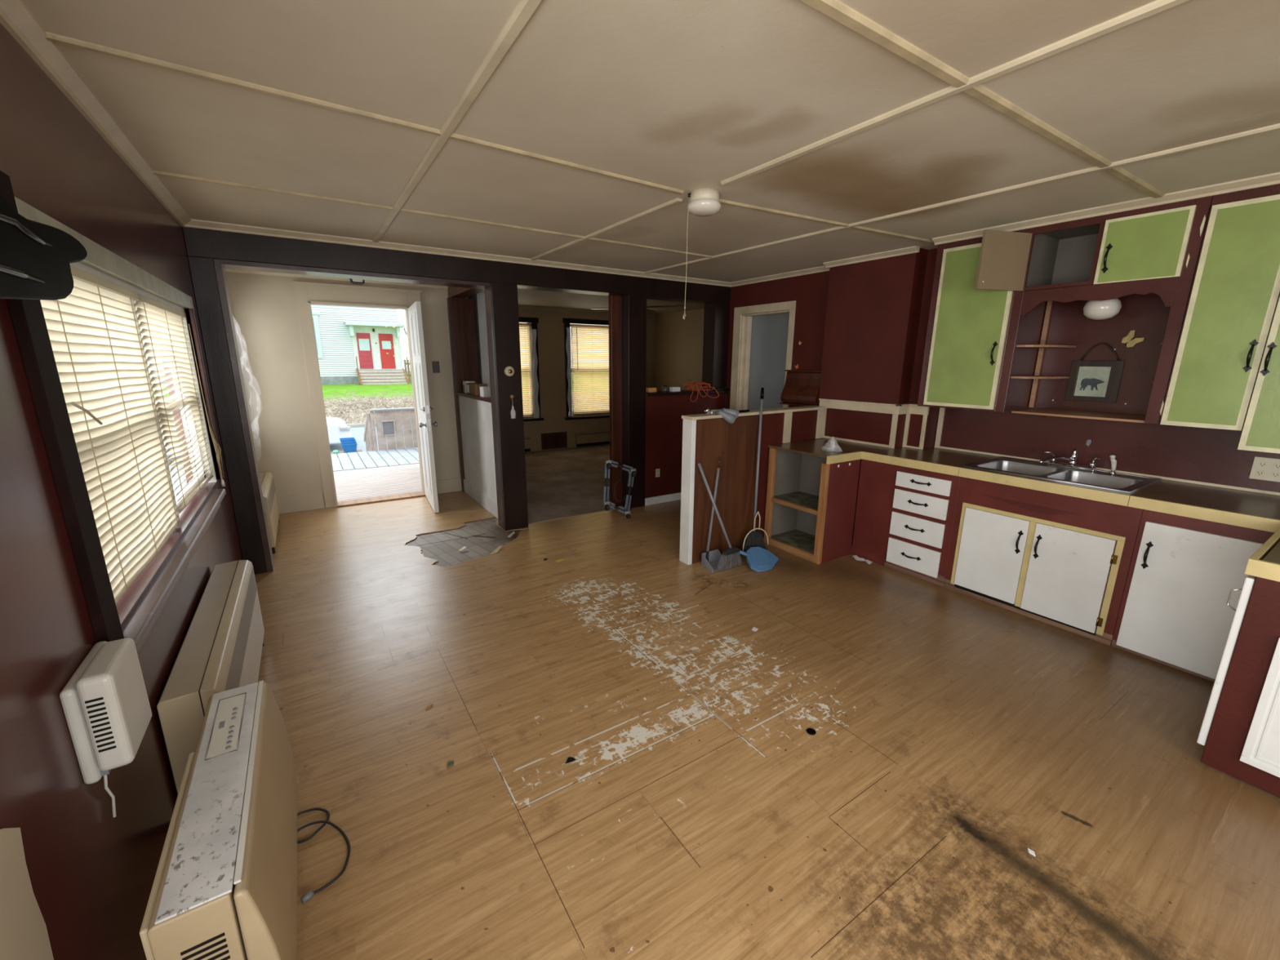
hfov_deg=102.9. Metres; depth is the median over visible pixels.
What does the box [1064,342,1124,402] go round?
framed picture
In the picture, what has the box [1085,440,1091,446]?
chip
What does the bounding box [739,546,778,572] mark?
dustpan
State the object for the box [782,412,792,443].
strip
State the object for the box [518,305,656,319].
crown molding
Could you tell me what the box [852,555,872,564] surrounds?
crumpled paper
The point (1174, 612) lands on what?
base cabinet
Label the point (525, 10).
batten
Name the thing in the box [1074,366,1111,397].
print
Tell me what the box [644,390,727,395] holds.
ledge
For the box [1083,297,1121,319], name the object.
globe lamp
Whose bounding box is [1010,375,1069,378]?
shelf
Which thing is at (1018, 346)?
shelf
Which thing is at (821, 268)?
crown molding
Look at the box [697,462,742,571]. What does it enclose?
broom
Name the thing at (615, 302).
post
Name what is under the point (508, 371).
thermostat
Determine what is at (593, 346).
blind
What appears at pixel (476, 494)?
baseboard
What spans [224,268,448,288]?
crown molding
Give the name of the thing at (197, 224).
crown molding
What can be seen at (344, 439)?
recycling bin
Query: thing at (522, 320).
window
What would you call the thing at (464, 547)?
scrap
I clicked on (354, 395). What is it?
brush
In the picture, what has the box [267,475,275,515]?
grille
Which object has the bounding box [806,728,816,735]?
round cap
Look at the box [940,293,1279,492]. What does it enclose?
wall
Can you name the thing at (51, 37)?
batten
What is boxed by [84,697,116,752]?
vent
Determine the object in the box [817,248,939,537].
wall
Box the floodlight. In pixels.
[705,408,738,424]
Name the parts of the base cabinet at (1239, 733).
door, handle, door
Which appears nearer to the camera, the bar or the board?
the bar
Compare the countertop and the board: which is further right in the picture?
the countertop
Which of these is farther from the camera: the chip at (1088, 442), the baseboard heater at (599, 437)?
the baseboard heater at (599, 437)
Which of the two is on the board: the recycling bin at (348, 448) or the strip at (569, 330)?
the recycling bin at (348, 448)
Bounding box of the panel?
[692,414,759,563]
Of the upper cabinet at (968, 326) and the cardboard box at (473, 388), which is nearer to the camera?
the upper cabinet at (968, 326)
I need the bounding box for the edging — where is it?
[823,407,1279,495]
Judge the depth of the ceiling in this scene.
1.75 m
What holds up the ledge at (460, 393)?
on the wall at (476, 415)
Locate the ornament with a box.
[1121,329,1144,347]
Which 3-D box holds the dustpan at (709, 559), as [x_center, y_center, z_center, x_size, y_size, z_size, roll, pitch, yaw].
[0.566,0.253,3.782,0.202,0.821,0.195,-8,16,-32]
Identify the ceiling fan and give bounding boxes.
[591,305,683,311]
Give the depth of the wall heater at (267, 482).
4.23 m
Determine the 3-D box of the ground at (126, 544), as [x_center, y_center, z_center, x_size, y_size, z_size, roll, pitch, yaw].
[-0.604,2.596,0.582,80.000,0.300,20.600,-8,16,-32]
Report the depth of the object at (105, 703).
1.10 m
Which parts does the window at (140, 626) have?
frame, sill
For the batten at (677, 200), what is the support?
attached to the ceiling
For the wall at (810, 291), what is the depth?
5.43 m
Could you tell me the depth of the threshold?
5.60 m
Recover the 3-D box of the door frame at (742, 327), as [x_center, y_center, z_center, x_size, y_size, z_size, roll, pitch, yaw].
[1.301,-0.775,5.435,0.160,2.078,0.825,-8,16,-32]
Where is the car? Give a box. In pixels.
[136,411,351,464]
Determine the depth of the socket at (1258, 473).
2.72 m
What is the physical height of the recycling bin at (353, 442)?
0.172 m
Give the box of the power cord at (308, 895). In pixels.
[297,807,350,903]
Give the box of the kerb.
[346,422,403,427]
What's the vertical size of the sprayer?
0.120 m
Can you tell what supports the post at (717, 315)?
on the ledge at (681, 392)
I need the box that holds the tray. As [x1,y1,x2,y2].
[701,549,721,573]
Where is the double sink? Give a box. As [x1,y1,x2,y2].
[962,456,1161,493]
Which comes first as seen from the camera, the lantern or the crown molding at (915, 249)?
the crown molding at (915, 249)
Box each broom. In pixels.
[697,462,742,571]
[740,387,768,555]
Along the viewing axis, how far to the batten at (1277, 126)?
2.38 m
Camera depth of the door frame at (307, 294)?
5.11 m
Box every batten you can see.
[44,31,683,194]
[152,170,718,258]
[372,0,542,242]
[530,197,682,260]
[644,123,1279,273]
[719,199,934,244]
[720,0,1189,186]
[799,0,1164,198]
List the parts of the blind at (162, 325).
ladder cord, rail, lift cord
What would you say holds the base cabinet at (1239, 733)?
on the floor at (696, 815)
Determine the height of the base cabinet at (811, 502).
0.826 m
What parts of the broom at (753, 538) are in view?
handle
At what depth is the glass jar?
5.38 m
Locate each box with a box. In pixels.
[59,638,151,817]
[466,382,487,395]
[645,387,656,392]
[669,386,679,391]
[779,369,821,406]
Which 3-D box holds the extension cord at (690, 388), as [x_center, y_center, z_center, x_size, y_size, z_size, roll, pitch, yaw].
[0.660,-0.975,5.597,0.409,0.216,0.184,-8,16,-32]
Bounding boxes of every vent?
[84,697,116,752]
[180,932,230,959]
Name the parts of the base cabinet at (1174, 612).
handle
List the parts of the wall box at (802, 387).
moulding, moulding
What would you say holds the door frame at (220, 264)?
attached to the wall at (476, 415)
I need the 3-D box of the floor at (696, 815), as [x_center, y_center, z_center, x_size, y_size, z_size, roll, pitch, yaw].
[0.568,0.605,4.202,6.310,0.064,10.400,-8,16,-32]
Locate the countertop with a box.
[768,438,1279,582]
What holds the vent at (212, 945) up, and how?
attached to the heater at (224, 886)
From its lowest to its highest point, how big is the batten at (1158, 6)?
0.013 m
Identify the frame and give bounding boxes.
[213,258,490,572]
[291,280,437,507]
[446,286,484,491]
[729,300,795,409]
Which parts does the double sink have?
bowl, bowl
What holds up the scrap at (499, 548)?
on the floor at (696, 815)
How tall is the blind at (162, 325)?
1.004 m
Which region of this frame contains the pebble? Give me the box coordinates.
[446,760,453,768]
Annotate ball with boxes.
[332,449,339,453]
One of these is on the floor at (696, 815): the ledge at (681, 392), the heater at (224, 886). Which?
the heater at (224, 886)
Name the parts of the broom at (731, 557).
handle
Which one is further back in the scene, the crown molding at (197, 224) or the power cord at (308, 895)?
the crown molding at (197, 224)
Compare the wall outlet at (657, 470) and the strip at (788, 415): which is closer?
the strip at (788, 415)
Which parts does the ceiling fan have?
blade, blade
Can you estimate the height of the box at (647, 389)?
0.045 m
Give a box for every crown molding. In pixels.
[0,0,191,226]
[184,218,730,287]
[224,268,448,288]
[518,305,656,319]
[730,266,830,287]
[822,245,919,267]
[932,172,1279,245]
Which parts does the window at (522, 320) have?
frame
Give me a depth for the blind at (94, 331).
1.60 m
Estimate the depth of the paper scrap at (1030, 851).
1.62 m
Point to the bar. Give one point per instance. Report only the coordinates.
(745, 410)
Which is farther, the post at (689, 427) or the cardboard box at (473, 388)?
the cardboard box at (473, 388)
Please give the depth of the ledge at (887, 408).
4.13 m
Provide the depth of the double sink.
3.20 m
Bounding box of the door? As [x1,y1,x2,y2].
[407,301,439,512]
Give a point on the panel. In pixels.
(736, 442)
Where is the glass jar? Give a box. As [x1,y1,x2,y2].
[662,385,667,391]
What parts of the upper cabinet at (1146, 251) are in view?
door, handle, door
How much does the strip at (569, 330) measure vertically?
1.490 m
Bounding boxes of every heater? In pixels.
[139,680,297,959]
[156,560,264,793]
[258,471,279,553]
[524,436,531,452]
[574,430,609,446]
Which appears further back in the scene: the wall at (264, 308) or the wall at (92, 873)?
the wall at (264, 308)
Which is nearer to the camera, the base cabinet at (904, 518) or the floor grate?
the base cabinet at (904, 518)
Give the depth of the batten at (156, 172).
2.82 m
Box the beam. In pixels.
[182,226,730,303]
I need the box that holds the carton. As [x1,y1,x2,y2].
[462,381,475,393]
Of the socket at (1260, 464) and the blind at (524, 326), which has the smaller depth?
the socket at (1260, 464)
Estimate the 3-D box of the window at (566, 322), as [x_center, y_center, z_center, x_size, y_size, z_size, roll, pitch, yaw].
[-0.830,-1.942,8.982,1.140,1.690,0.190,-8,16,-32]
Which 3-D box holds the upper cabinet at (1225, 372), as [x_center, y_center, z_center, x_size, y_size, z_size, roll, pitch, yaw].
[3.303,-0.665,2.078,0.561,1.182,1.546,-8,16,-32]
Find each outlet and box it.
[655,468,659,477]
[1248,456,1279,482]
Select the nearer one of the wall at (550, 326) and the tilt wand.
the tilt wand
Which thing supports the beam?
attached to the ceiling
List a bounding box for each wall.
[0,22,243,959]
[225,271,467,507]
[368,407,417,450]
[458,395,497,502]
[467,290,490,387]
[518,311,654,452]
[644,393,724,506]
[653,271,829,408]
[696,409,822,538]
[746,313,789,410]
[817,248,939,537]
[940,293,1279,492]
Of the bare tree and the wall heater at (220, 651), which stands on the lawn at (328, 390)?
the bare tree
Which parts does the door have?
panel, knob, latch plate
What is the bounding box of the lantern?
[349,278,364,284]
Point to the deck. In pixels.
(353, 484)
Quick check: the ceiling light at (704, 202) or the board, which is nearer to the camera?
the ceiling light at (704, 202)
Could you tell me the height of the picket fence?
1.400 m
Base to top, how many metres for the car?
1.360 m
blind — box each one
[40,265,181,604]
[133,293,225,515]
[519,323,533,415]
[570,324,609,413]
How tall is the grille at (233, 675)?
0.130 m
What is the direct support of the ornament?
attached to the wall at (1206, 455)
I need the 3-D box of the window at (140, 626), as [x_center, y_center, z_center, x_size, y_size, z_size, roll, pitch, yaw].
[-2.024,-0.274,2.104,0.182,1.220,2.375,-8,16,-32]
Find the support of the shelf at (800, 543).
attached to the base cabinet at (811, 502)
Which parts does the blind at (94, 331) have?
rail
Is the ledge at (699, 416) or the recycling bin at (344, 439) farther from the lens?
the recycling bin at (344, 439)
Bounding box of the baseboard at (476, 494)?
[463,479,497,518]
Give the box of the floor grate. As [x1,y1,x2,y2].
[541,431,567,449]
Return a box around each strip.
[529,328,539,417]
[565,327,573,417]
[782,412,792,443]
[815,408,826,439]
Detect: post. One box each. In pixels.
[187,256,266,573]
[484,282,528,530]
[608,294,622,506]
[622,294,646,508]
[679,418,696,564]
[701,302,729,390]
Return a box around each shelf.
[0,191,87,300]
[768,528,815,562]
[770,491,818,515]
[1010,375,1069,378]
[1016,344,1075,348]
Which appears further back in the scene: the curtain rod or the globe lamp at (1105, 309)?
the curtain rod
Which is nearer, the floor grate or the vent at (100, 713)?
the vent at (100, 713)
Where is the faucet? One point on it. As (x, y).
(1072, 464)
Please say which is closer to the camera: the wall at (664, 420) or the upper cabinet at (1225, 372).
the upper cabinet at (1225, 372)
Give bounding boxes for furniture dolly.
[602,459,636,518]
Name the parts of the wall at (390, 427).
corner post, hatch frame, cap rail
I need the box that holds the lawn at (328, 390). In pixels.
[152,371,608,423]
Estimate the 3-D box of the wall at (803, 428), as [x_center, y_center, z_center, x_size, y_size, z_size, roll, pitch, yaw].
[1.000,-0.004,4.277,1.567,1.100,0.088,-9,16,-35]
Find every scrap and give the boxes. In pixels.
[457,546,466,551]
[490,545,502,554]
[1027,848,1035,856]
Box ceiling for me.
[21,0,1279,314]
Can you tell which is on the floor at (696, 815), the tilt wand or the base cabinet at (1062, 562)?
the base cabinet at (1062, 562)
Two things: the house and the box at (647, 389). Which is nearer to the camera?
the box at (647, 389)
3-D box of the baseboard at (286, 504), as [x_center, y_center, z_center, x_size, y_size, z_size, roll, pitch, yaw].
[-2.925,0.160,5.527,1.950,0.165,0.018,-8,16,-32]
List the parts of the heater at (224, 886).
panel, control panel, bright trim, panel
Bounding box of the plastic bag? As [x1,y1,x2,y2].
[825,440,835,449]
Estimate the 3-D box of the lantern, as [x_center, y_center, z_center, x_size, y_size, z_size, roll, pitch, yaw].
[-2.565,-1.858,4.611,0.136,0.157,0.136,-8,16,-32]
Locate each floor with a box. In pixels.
[254,444,1279,959]
[330,447,419,471]
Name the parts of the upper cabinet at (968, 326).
handle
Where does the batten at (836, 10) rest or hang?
attached to the ceiling
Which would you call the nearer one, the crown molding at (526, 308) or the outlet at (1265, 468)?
the outlet at (1265, 468)
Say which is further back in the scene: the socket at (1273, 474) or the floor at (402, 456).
the floor at (402, 456)
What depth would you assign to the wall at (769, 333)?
6.04 m
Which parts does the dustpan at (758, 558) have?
handle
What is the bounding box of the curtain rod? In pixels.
[715,388,730,390]
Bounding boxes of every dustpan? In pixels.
[701,456,721,573]
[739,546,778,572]
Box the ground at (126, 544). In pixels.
[103,544,126,564]
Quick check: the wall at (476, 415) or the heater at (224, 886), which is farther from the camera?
the wall at (476, 415)
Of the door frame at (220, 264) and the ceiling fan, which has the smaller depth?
the door frame at (220, 264)
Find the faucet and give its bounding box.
[1038,448,1101,471]
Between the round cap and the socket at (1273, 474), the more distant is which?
the socket at (1273, 474)
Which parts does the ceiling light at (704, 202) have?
pull knob, pull cord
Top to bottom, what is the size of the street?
0.500 m
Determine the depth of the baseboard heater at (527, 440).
8.52 m
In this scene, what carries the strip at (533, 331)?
attached to the window at (522, 320)
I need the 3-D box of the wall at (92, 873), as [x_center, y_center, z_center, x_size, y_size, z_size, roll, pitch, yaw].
[-1.135,0.174,0.745,0.140,2.337,6.785,-8,16,-32]
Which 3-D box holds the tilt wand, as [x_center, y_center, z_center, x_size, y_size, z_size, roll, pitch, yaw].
[-1.427,-0.170,1.317,0.009,0.073,0.172,-8,16,-32]
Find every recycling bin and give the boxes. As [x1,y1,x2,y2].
[339,437,355,448]
[340,440,355,451]
[342,442,357,453]
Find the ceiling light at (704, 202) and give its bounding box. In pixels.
[682,187,720,319]
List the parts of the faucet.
lever, spout, deck plate, spout, lever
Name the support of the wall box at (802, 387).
attached to the wall at (810, 291)
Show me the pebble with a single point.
(450, 764)
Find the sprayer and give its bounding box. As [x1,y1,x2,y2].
[1108,454,1116,474]
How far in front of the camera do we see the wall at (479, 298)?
5.99 m
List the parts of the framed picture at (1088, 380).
frame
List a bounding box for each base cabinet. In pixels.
[763,448,860,564]
[850,458,960,586]
[943,476,1143,645]
[1111,509,1274,682]
[1196,574,1279,797]
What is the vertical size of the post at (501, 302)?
2.130 m
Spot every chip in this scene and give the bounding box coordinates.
[565,756,575,764]
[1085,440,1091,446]
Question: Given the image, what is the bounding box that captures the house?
[137,304,409,386]
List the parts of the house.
pane, door, door rail, pane, door rail, door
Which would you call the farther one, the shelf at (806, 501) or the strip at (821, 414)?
the strip at (821, 414)
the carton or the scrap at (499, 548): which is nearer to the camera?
the scrap at (499, 548)
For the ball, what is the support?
on the board
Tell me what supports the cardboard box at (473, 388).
on the ledge at (460, 393)
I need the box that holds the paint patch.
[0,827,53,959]
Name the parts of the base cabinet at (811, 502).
post, panel, post, panel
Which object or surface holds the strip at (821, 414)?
attached to the wall at (803, 428)
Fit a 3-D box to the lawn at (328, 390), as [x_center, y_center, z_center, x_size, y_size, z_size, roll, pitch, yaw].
[-15.423,-6.986,36.828,60.000,0.967,40.400,-8,16,-32]
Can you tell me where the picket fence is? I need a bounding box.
[404,360,411,382]
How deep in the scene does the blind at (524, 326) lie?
8.30 m
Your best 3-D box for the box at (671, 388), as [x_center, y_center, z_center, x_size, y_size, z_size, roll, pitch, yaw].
[0.374,-0.971,5.451,0.100,0.046,0.060,-8,16,-32]
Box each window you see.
[0,170,226,657]
[518,316,543,421]
[562,317,609,420]
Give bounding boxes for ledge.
[453,391,491,403]
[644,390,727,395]
[681,405,826,420]
[818,398,929,415]
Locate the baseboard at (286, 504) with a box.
[276,477,462,514]
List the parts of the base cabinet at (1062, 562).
door, handle, handle, door frame, door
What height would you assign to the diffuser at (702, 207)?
0.058 m
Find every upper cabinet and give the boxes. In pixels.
[917,229,1024,411]
[974,195,1213,424]
[1159,183,1279,453]
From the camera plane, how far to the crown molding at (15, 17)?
1.57 m
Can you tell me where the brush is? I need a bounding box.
[323,390,413,422]
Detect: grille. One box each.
[224,567,257,690]
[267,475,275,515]
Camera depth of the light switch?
5.64 m
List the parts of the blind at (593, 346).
tilt rod, rail, ladder cord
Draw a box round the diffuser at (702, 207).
[687,198,720,217]
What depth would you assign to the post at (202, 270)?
3.40 m
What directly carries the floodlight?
on the ledge at (699, 416)
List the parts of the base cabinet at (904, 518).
handle, drawer, handle, drawer, handle, drawer, handle, drawer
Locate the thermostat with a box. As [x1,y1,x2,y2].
[504,366,514,376]
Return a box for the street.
[95,424,413,528]
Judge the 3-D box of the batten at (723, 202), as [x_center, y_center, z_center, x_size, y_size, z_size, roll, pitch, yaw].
[1.232,-1.560,3.113,1.965,0.011,0.030,-7,15,-28]
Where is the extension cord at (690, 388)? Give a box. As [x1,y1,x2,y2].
[683,381,719,402]
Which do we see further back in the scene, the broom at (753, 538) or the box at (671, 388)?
the box at (671, 388)
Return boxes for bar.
[738,408,749,412]
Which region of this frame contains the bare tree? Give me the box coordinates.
[377,310,409,357]
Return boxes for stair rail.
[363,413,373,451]
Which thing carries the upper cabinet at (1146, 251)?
attached to the wall at (1206, 455)
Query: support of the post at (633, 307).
on the floor at (696, 815)
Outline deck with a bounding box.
[333,463,422,501]
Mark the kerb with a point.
(361, 424)
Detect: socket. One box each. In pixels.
[1255,470,1264,475]
[1257,461,1267,466]
[1271,471,1279,477]
[1273,462,1279,468]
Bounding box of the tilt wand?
[70,402,102,424]
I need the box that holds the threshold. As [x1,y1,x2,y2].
[337,491,426,507]
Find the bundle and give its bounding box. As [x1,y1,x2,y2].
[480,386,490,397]
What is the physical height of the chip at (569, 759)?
0.004 m
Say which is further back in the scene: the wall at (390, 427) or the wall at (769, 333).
the wall at (390, 427)
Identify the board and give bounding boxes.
[331,449,362,456]
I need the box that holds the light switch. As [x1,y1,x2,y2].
[431,361,439,373]
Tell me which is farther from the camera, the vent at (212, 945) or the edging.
the edging
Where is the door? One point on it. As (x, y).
(415, 314)
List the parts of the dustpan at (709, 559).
handle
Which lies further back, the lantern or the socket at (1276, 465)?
the lantern

